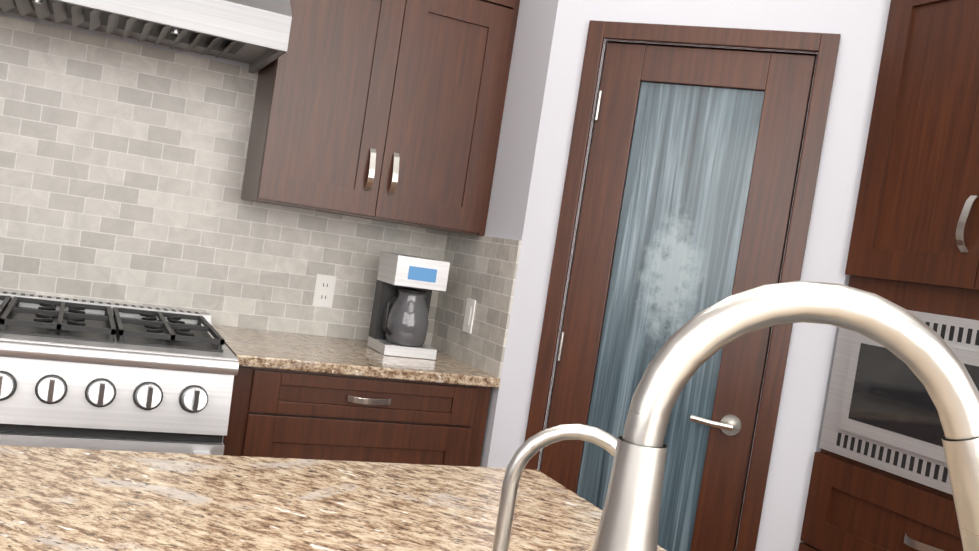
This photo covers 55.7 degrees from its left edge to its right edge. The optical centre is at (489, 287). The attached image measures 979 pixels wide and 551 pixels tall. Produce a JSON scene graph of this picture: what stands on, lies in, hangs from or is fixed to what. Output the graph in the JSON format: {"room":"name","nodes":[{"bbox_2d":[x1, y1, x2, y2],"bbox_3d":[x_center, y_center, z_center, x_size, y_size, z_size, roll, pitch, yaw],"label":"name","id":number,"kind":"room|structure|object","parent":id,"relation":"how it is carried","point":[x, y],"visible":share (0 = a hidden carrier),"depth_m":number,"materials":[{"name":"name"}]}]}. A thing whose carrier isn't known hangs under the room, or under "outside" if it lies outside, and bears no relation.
{"room":"kitchen","nodes":[
{"label":"kitchen","id":0,"kind":"room"},
{"bbox_2d":[0,10,358,339],"bbox_3d":[-1.917,-1.097,2.714,6.940,4.000,0.120,8,3,-24],"label":"wall","id":1,"kind":"structure","parent":0,"point":[115,37],"depth_m":3.00,"materials":[{"name":"grey paint"}]},
{"bbox_2d":[0,15,447,346],"bbox_3d":[-1.554,-0.398,2.878,3.100,0.886,0.008,8,3,-24],"label":"backsplash","id":2,"kind":"structure","parent":1,"relation":"attached to","point":[122,166],"depth_m":3.07,"materials":[{"name":"tile"}]},
{"bbox_2d":[312,274,335,307],"bbox_3d":[-0.594,0.013,3.333,0.072,0.116,0.007,8,3,-24],"label":"outlet","id":3,"kind":"object","parent":2,"relation":"attached to","point":[324,289],"visible":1,"depth_m":3.33,"materials":[{"name":"white plastic"}]},
{"bbox_2d":[241,0,519,235],"bbox_3d":[-0.337,-0.825,3.145,0.778,1.189,0.405,8,3,-24],"label":"upper cabinet","id":4,"kind":"object","parent":1,"relation":"attached to","point":[390,111],"visible":1,"depth_m":3.02,"materials":[{"name":"wood"},{"name":"brushed nickel"}]},
{"bbox_2d":[479,0,890,550],"bbox_3d":[0.690,0.044,3.187,1.319,2.490,1.319,8,3,-24],"label":"wall","id":5,"kind":"structure","parent":0,"point":[541,97],"depth_m":2.77,"materials":[{"name":"grey paint"}]},
{"bbox_2d":[431,232,521,377],"bbox_3d":[-0.061,0.039,3.227,0.008,0.442,0.632,8,3,-24],"label":"backsplash","id":6,"kind":"structure","parent":5,"relation":"attached to","point":[483,271],"depth_m":3.16,"materials":[{"name":"tile"}]},
{"bbox_2d":[462,298,475,333],"bbox_3d":[-0.071,0.098,3.212,0.008,0.116,0.072,8,3,-24],"label":"light switch","id":7,"kind":"object","parent":6,"relation":"attached to","point":[469,315],"visible":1,"depth_m":3.20,"materials":[{"name":"white plastic"}]},
{"bbox_2d":[540,43,815,550],"bbox_3d":[0.498,0.277,2.794,0.467,1.988,0.464,8,3,-24],"label":"pantry door","id":8,"kind":"structure","parent":5,"relation":"in","point":[692,168],"depth_m":2.77,"materials":[{"name":"brown wood"}]},
{"bbox_2d":[524,20,840,550],"bbox_3d":[0.510,0.252,2.812,0.730,2.055,0.118,10,3,21],"label":"door frame","id":9,"kind":"structure","parent":5,"relation":"attached to","point":[825,46],"depth_m":2.67,"materials":[{"name":"brown wood"}]},
{"bbox_3d":[-0.827,1.254,-0.393,6.940,0.060,7.120,8,3,-24],"label":"floor","id":10,"kind":"structure","parent":0,"visible":0},
{"bbox_2d":[0,291,238,454],"bbox_3d":[-1.296,0.540,2.673,0.910,0.955,0.749,8,3,-24],"label":"range","id":11,"kind":"object","parent":10,"relation":"on","point":[85,374],"visible":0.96,"depth_m":2.46,"materials":[{"name":"metal"}]},
{"bbox_2d":[211,325,499,466],"bbox_3d":[-0.531,0.660,3.080,0.825,0.914,0.662,8,3,-24],"label":"base cabinet","id":12,"kind":"object","parent":10,"relation":"on","point":[302,396],"visible":0.56,"depth_m":2.80,"materials":[{"name":"brown wood"}]},
{"bbox_2d":[367,251,449,359],"bbox_3d":[-0.288,0.059,3.188,0.200,0.335,0.202,8,3,-24],"label":"coffee maker","id":13,"kind":"object","parent":12,"relation":"on","point":[406,285],"visible":1,"depth_m":3.12,"materials":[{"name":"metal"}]},
{"bbox_2d":[798,0,978,550],"bbox_3d":[1.390,0.169,2.339,0.715,2.523,0.800,8,3,-24],"label":"tall cabinet","id":14,"kind":"object","parent":10,"relation":"on","point":[914,243],"visible":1,"depth_m":2.38,"materials":[{"name":"brown wood"}]},
{"bbox_2d":[819,310,978,494],"bbox_3d":[1.096,0.278,2.223,0.034,0.414,0.751,8,3,-24],"label":"built-in microwave","id":15,"kind":"object","parent":14,"relation":"in","point":[881,412],"visible":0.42,"depth_m":2.35,"materials":[{"name":"metal"}]},
{"bbox_3d":[0.475,0.962,0.051,0.638,0.872,3.450,8,3,-24],"label":"kitchen island","id":16,"kind":"object","parent":10,"relation":"on","visible":0},
{"bbox_2d":[0,445,666,550],"bbox_3d":[0.352,0.484,-0.049,0.990,0.040,3.560,8,3,-24],"label":"island countertop","id":17,"kind":"structure","parent":16,"relation":"on","point":[61,499],"depth_m":1.32,"materials":[{"name":"stone"}]},
{"bbox_2d":[492,424,617,550],"bbox_3d":[0.031,0.241,0.763,0.149,0.273,0.110,8,3,-24],"label":"filter faucet","id":18,"kind":"object","parent":17,"relation":"on","point":[528,449],"visible":0.62,"depth_m":0.75,"materials":[{"name":"silver metal"}]},
{"bbox_2d":[592,281,978,550],"bbox_3d":[0.171,0.201,0.553,0.314,0.412,0.068,9,2,8],"label":"pull-down faucet","id":19,"kind":"object","parent":17,"relation":"on","point":[918,347],"visible":1,"depth_m":0.54,"materials":[{"name":"silver metal"}]},
{"bbox_3d":[-1.058,-1.339,2.720,1.025,0.676,0.504,8,3,-24],"label":"upper cabinet","id":20,"kind":"object","parent":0,"visible":0},
{"bbox_2d":[0,0,291,73],"bbox_3d":[-1.102,-0.873,2.708,0.948,0.253,0.565,8,3,-24],"label":"range hood","id":21,"kind":"object","parent":20,"relation":"attached to","point":[254,34],"visible":1,"depth_m":2.62,"materials":[{"name":"metal"}]}
]}

